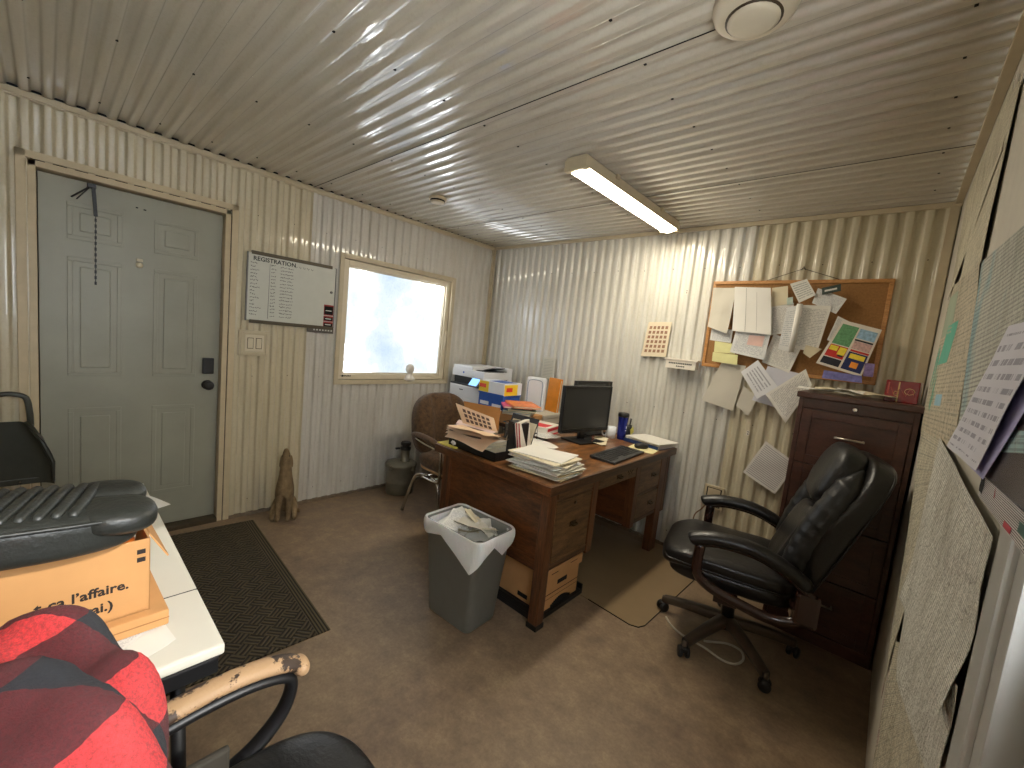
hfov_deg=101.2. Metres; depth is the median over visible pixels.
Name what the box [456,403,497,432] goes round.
calendar
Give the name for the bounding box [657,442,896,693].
chair
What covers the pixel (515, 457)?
sheaf
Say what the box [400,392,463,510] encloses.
upholstered chair
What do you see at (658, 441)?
folder
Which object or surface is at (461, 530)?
crumpled paper
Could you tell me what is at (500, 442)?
catalogue
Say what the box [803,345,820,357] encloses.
sheet
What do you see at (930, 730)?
map
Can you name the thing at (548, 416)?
flat box
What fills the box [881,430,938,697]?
map
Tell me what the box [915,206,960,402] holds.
trim
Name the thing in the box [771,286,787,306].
card
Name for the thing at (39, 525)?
case
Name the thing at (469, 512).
crumpled paper
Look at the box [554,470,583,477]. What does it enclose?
sheaf
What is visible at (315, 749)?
seat cushion
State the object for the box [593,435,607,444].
envelope
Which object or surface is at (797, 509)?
lumbar cushion
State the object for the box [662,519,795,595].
seat cushion
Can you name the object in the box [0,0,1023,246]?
ceiling
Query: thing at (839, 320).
sheet
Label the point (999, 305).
paper
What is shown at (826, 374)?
note
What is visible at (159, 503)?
loose sheet
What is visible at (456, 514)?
crumpled paper
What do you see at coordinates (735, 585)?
seat cushion
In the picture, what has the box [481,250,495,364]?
trim
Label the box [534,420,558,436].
parcel
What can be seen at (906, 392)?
book
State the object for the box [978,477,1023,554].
flyer
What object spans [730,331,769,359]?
sheet
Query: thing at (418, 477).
baseboard
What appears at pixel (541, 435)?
loose sheet
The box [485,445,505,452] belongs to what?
catalogue
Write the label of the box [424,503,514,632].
waste bin
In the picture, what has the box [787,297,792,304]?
slip
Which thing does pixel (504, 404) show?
magazine
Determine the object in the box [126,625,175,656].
envelope
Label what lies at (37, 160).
trim
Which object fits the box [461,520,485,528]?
crumpled paper
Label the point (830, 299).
sheet
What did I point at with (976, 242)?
map
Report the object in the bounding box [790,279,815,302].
card
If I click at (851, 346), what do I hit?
flyer
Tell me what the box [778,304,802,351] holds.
document
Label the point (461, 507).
crumpled paper
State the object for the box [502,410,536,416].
magazine
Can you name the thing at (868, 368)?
photo strip
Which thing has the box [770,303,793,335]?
sheet
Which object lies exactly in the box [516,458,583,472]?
sheaf
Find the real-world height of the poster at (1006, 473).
0.155 m
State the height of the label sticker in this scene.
0.064 m
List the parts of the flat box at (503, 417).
box lid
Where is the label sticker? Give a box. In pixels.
[822,284,840,294]
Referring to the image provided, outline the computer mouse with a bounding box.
[634,443,647,448]
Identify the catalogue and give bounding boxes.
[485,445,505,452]
[487,436,506,447]
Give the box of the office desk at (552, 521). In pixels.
[435,430,676,632]
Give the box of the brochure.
[732,287,770,334]
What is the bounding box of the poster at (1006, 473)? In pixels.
[985,414,1023,511]
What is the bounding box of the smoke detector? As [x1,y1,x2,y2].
[428,194,446,204]
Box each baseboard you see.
[228,476,429,518]
[595,515,663,545]
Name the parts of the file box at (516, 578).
box lid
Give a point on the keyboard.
(615, 455)
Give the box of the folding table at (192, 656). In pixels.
[124,483,224,767]
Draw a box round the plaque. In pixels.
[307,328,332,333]
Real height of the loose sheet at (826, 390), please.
0.016 m
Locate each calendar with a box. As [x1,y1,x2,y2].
[456,403,497,432]
[641,322,671,356]
[965,379,1023,478]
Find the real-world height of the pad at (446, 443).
0.006 m
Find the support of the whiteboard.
attached to the wall at (338, 438)
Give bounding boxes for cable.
[665,616,744,664]
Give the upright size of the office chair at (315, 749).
0.955 m
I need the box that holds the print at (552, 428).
[538,423,557,433]
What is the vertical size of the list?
0.208 m
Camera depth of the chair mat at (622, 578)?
2.75 m
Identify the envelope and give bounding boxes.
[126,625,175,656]
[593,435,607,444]
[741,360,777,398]
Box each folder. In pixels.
[504,413,538,443]
[625,436,677,447]
[626,434,678,445]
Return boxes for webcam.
[404,364,414,380]
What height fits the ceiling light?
0.080 m
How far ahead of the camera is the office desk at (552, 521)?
2.37 m
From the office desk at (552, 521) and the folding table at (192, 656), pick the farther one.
the office desk at (552, 521)
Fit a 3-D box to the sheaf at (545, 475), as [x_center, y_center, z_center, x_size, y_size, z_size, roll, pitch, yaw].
[0.182,0.452,2.251,0.300,0.007,0.225,12,8,43]
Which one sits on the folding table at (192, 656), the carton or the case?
the carton
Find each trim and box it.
[0,83,494,249]
[14,146,238,520]
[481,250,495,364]
[495,201,962,249]
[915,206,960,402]
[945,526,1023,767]
[955,9,1023,203]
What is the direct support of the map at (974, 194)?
attached to the wall at (1007, 213)
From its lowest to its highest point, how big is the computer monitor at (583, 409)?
0.405 m
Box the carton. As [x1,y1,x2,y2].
[106,570,168,640]
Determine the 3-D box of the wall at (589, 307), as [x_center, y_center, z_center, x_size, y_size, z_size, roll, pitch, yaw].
[0.987,-0.063,3.479,3.658,2.526,0.080,11,8,42]
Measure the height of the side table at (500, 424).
0.772 m
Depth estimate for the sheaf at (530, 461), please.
2.15 m
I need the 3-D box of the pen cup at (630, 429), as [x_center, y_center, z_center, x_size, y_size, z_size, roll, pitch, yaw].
[0.928,0.350,3.365,0.072,0.155,0.077,11,8,42]
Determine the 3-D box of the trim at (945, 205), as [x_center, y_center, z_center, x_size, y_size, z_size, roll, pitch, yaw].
[1.075,-1.188,3.331,3.458,0.028,0.020,11,8,42]
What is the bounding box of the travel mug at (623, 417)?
[617,412,629,439]
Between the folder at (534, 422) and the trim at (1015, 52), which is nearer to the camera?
the trim at (1015, 52)
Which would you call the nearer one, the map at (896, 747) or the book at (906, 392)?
the map at (896, 747)
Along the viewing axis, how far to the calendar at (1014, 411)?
0.55 m
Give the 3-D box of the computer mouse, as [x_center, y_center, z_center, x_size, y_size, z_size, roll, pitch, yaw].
[0.930,0.442,3.021,0.104,0.037,0.062,5,6,-10]
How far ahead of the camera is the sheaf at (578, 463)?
2.22 m
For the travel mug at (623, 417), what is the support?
on the office desk at (552, 521)
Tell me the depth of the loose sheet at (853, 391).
2.25 m
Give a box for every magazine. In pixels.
[501,402,531,409]
[502,408,531,414]
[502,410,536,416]
[505,400,540,409]
[507,408,535,413]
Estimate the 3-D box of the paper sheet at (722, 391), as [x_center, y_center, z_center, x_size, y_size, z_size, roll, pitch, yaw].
[1.475,0.012,2.942,0.248,0.327,0.007,11,8,40]
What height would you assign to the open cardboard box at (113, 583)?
0.166 m
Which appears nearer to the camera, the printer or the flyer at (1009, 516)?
the flyer at (1009, 516)
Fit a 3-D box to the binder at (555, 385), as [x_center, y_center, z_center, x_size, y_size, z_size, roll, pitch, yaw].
[0.377,0.098,3.788,0.050,0.300,0.150,2,7,-35]
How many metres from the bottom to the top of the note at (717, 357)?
0.073 m
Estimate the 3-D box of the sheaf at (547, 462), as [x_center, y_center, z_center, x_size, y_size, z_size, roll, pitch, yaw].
[0.176,0.382,2.264,0.320,0.007,0.240,11,8,42]
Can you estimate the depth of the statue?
3.01 m
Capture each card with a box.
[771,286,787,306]
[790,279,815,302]
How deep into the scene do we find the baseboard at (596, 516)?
3.48 m
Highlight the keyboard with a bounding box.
[590,445,643,464]
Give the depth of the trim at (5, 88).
2.56 m
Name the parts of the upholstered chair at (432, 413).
leg, arm frame, seat, leg, backrest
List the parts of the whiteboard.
trim, marker rail, rail, trim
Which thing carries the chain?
attached to the door
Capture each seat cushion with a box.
[230,731,374,767]
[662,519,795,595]
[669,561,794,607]
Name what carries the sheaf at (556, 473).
on the sheaf at (509, 459)
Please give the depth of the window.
3.75 m
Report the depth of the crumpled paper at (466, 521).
2.12 m
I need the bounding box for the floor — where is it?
[166,477,873,767]
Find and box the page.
[947,322,1023,470]
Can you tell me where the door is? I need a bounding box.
[37,171,222,522]
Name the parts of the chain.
closer arm, chain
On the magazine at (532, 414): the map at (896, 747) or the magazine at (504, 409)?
the magazine at (504, 409)
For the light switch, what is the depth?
2.91 m
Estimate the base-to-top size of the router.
0.299 m
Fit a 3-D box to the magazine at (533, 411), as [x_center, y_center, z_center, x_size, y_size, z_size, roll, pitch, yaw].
[0.078,0.200,3.458,0.230,0.016,0.300,6,6,-1]
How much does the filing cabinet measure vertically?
1.345 m
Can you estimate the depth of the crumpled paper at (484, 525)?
2.13 m
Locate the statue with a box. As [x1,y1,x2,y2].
[269,448,299,521]
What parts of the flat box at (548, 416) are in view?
box lid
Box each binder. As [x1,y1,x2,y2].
[545,377,562,412]
[623,437,673,449]
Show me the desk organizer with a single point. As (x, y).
(506, 423)
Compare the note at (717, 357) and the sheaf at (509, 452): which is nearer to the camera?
the sheaf at (509, 452)
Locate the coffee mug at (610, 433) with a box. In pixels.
[601,425,615,438]
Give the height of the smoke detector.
0.040 m
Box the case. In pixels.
[0,480,157,570]
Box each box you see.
[0,525,168,626]
[478,379,521,409]
[499,411,542,423]
[499,553,582,610]
[536,409,559,423]
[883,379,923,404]
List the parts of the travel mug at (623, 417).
lid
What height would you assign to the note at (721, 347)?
0.078 m
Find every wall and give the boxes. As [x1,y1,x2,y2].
[0,82,492,515]
[485,207,961,541]
[865,51,1023,767]
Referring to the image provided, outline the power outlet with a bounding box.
[693,483,724,518]
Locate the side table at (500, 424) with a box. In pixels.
[432,422,558,477]
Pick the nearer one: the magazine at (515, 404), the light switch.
the light switch
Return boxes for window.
[333,252,455,384]
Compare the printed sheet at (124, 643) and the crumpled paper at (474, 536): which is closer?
the printed sheet at (124, 643)
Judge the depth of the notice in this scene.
2.76 m
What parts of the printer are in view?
paper drawer, control panel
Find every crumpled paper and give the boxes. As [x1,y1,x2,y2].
[438,506,466,534]
[442,508,476,533]
[454,516,492,534]
[458,528,497,532]
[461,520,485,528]
[464,508,480,523]
[466,518,492,541]
[477,518,497,537]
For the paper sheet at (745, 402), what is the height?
0.198 m
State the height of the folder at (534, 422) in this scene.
0.192 m
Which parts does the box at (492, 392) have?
box lid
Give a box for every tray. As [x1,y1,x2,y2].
[449,420,528,461]
[497,581,582,618]
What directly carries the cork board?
attached to the wall at (589, 307)
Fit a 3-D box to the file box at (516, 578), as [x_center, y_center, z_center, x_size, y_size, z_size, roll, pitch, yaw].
[0.102,1.071,2.515,0.507,0.236,0.350,11,8,42]
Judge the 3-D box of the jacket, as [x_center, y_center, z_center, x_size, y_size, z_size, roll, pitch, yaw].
[-0.577,0.690,0.469,0.790,0.729,0.502,10,7,33]
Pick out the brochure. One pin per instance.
(752, 305)
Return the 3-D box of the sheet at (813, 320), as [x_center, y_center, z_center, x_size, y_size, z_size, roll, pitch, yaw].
[1.819,-0.338,2.569,0.180,0.286,0.003,11,8,42]
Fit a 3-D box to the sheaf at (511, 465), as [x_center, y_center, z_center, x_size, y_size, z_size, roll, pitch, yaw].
[0.177,0.456,2.260,0.320,0.008,0.240,10,7,34]
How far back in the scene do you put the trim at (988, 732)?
0.47 m
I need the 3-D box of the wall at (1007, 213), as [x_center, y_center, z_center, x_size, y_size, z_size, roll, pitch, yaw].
[1.049,0.259,0.936,0.100,2.426,3.832,11,8,42]
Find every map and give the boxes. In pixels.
[872,641,923,767]
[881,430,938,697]
[896,609,956,767]
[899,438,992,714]
[921,262,979,447]
[948,75,1015,299]
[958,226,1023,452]
[960,75,1021,278]
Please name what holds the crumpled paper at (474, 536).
in the waste bin
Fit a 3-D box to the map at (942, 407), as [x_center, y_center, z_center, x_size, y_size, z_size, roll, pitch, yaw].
[1.452,-0.092,1.397,0.007,0.631,1.271,11,8,42]
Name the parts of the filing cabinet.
drawer, drawer, drawer pull, drawer, drawer, rail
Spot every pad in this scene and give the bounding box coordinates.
[438,440,457,448]
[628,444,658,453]
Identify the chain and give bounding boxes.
[71,182,97,284]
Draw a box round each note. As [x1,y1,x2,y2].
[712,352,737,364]
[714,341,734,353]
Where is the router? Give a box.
[525,376,546,411]
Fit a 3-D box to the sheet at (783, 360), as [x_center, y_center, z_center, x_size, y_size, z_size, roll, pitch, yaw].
[1.733,-0.197,2.700,0.207,0.240,0.003,11,8,42]
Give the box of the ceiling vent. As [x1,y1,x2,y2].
[712,0,800,40]
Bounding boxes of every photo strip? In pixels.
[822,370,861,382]
[863,363,874,376]
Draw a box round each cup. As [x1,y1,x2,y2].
[626,418,633,434]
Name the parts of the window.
pane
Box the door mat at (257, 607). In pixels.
[165,520,329,695]
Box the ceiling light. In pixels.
[564,153,679,232]
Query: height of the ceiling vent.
0.054 m
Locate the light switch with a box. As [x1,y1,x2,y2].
[238,329,269,355]
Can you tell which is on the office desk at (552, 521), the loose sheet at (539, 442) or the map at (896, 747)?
the loose sheet at (539, 442)
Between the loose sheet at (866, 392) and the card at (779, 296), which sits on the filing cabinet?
the loose sheet at (866, 392)
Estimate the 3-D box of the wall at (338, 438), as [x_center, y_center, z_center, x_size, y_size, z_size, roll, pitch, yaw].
[-1.577,-0.311,3.308,0.169,2.526,3.832,11,8,42]
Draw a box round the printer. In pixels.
[449,364,511,403]
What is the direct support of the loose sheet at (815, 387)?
on the loose sheet at (826, 390)
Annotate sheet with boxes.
[117,631,145,649]
[146,495,169,507]
[531,438,558,448]
[535,432,560,438]
[702,363,745,410]
[708,288,734,333]
[710,328,732,342]
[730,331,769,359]
[736,387,755,415]
[752,366,798,406]
[762,335,799,372]
[766,369,811,422]
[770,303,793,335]
[795,305,831,349]
[796,386,855,394]
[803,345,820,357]
[812,288,846,313]
[815,387,855,391]
[827,316,846,340]
[835,387,864,394]
[845,390,896,397]
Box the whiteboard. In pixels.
[244,250,336,329]
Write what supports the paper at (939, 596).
attached to the wall at (1007, 213)
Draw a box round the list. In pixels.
[541,357,554,378]
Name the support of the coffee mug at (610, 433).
on the office desk at (552, 521)
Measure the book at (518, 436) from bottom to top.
0.208 m
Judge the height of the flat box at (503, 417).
0.095 m
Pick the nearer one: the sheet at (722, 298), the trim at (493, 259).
the sheet at (722, 298)
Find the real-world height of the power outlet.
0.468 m
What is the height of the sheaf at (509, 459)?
0.008 m
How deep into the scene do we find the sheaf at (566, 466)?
2.19 m
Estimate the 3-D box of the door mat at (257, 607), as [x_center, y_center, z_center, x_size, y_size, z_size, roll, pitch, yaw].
[-1.687,1.069,2.169,0.935,0.007,1.400,0,8,-45]
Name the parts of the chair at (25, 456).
handle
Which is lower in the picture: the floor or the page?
the floor
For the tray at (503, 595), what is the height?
0.060 m
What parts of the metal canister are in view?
lid, spout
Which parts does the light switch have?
plate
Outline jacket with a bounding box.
[0,605,171,767]
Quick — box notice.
[743,442,788,493]
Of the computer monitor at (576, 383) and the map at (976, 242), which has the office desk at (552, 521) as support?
the computer monitor at (576, 383)
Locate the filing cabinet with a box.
[762,390,924,669]
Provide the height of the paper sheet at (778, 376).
0.276 m
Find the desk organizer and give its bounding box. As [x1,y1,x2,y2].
[501,420,538,438]
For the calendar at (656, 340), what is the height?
0.281 m
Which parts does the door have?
knob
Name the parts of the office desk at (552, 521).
leg, panel, leg, drawer, drawer pull, corner post, drawer rail, drawer, corner post, drawer, drawer, leg, corner post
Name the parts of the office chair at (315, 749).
arm frame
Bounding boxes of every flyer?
[816,320,881,375]
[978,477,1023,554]
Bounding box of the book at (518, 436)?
[512,419,530,448]
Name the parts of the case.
ribbed panel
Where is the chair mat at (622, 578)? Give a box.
[577,522,693,627]
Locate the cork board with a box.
[701,267,895,384]
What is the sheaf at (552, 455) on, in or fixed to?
on the sheaf at (547, 462)
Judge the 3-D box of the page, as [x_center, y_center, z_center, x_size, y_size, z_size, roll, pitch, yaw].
[0.747,0.028,0.669,0.004,0.223,0.669,11,8,42]
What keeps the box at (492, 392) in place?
on the flat box
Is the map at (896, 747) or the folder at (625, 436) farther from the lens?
the folder at (625, 436)
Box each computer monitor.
[558,385,612,444]
[574,381,612,435]
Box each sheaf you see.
[506,457,556,476]
[508,448,581,466]
[508,453,580,470]
[508,464,581,481]
[509,452,552,466]
[510,454,576,469]
[511,463,580,480]
[512,454,580,468]
[512,457,540,466]
[513,444,577,463]
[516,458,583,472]
[516,464,571,478]
[522,462,585,475]
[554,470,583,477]
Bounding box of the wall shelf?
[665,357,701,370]
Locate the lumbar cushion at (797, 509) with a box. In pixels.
[768,498,814,556]
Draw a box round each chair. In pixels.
[0,392,55,486]
[167,653,374,767]
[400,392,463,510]
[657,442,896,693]
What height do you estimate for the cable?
0.011 m
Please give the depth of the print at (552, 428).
3.10 m
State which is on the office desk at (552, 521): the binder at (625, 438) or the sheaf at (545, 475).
the binder at (625, 438)
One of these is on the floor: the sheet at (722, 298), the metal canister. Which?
the metal canister
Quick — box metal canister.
[385,441,416,495]

